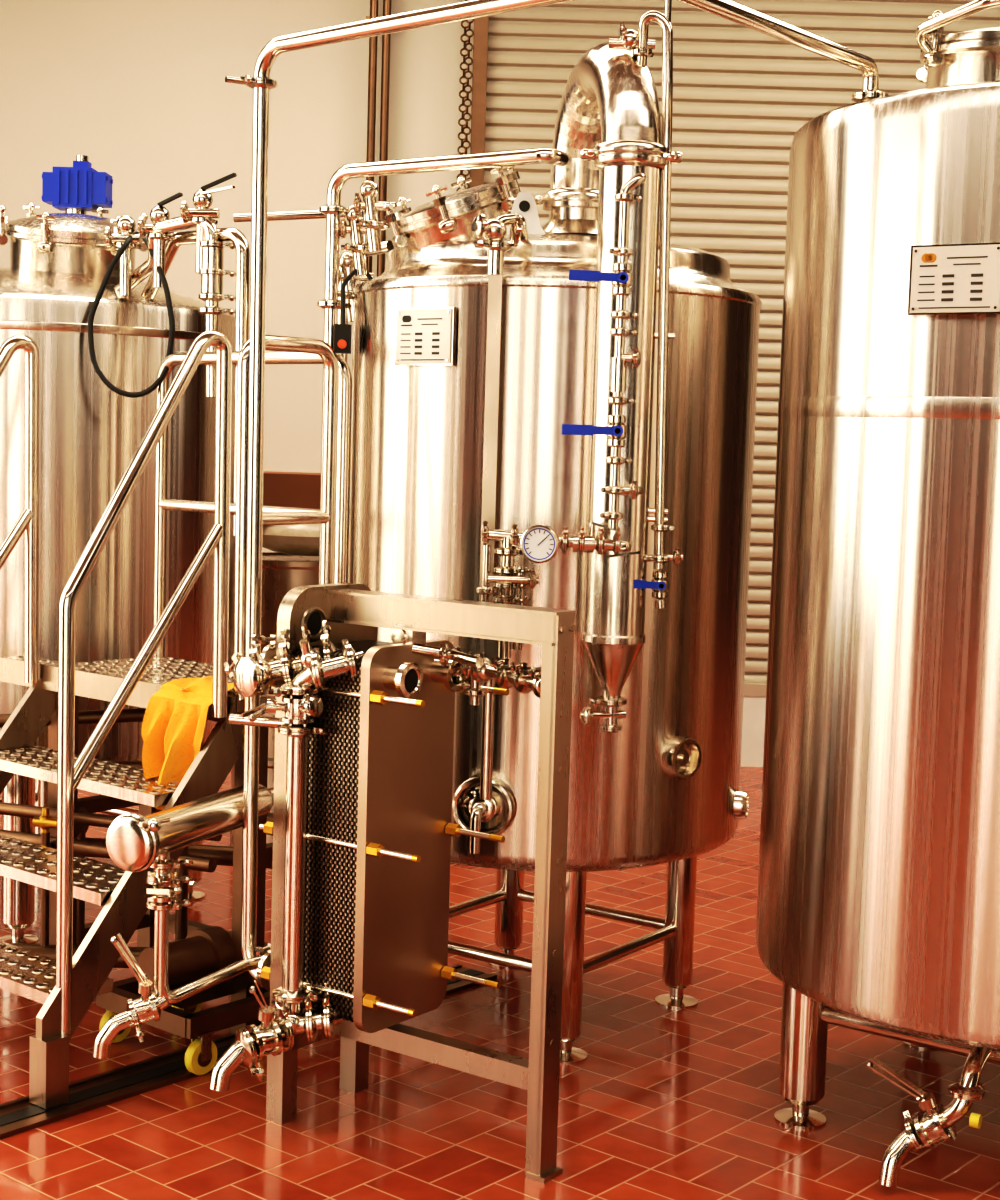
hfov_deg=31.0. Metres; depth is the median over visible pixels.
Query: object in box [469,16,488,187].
trim
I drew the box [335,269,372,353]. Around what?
control box
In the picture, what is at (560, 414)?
kettle
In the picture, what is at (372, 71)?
pipes
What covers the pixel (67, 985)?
stairs
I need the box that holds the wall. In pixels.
[0,0,473,551]
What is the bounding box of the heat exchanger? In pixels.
[209,583,575,1183]
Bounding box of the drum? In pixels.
[230,471,320,846]
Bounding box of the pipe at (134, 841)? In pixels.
[93,784,273,1058]
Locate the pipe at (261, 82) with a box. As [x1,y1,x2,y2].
[225,0,878,982]
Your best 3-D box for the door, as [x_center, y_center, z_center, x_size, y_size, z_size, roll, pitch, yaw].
[1.915,-1.458,8.872,4.020,3.926,0.053,2,5,0]
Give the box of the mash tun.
[0,155,249,943]
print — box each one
[400,318,443,359]
[917,256,989,308]
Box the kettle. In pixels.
[348,0,761,1063]
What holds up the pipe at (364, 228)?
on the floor
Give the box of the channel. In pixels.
[0,964,496,1138]
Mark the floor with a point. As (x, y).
(664, 1103)
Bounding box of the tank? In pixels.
[756,0,999,1186]
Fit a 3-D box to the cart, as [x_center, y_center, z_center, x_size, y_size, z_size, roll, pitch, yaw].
[-0.796,1.013,4.685,0.385,0.305,0.345,6,7,40]
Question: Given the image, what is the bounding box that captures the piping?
[0,708,271,967]
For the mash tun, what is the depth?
5.43 m
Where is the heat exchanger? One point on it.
(362, 829)
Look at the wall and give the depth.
8.83 m
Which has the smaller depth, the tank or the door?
the tank
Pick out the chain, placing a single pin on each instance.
(468, 26)
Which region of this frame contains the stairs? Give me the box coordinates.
[0,330,351,1108]
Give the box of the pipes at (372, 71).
[366,0,390,276]
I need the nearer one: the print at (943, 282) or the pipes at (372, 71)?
the print at (943, 282)
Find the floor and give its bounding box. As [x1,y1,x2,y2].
[0,767,999,1199]
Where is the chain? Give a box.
[456,0,473,191]
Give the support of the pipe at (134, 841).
attached to the heat exchanger
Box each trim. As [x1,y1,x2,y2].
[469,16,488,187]
[741,696,765,766]
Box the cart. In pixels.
[96,926,269,1075]
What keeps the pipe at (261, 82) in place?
attached to the heat exchanger
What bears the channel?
on the floor
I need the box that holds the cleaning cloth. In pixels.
[141,676,232,809]
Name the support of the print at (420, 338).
attached to the kettle
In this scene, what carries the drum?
on the floor
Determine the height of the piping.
0.912 m
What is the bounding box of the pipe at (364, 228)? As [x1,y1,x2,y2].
[233,148,567,584]
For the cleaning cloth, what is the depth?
4.62 m
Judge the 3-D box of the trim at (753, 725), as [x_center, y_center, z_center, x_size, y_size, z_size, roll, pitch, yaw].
[1.841,0.669,9.140,4.000,0.360,0.200,2,5,0]
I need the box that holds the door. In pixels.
[484,0,999,695]

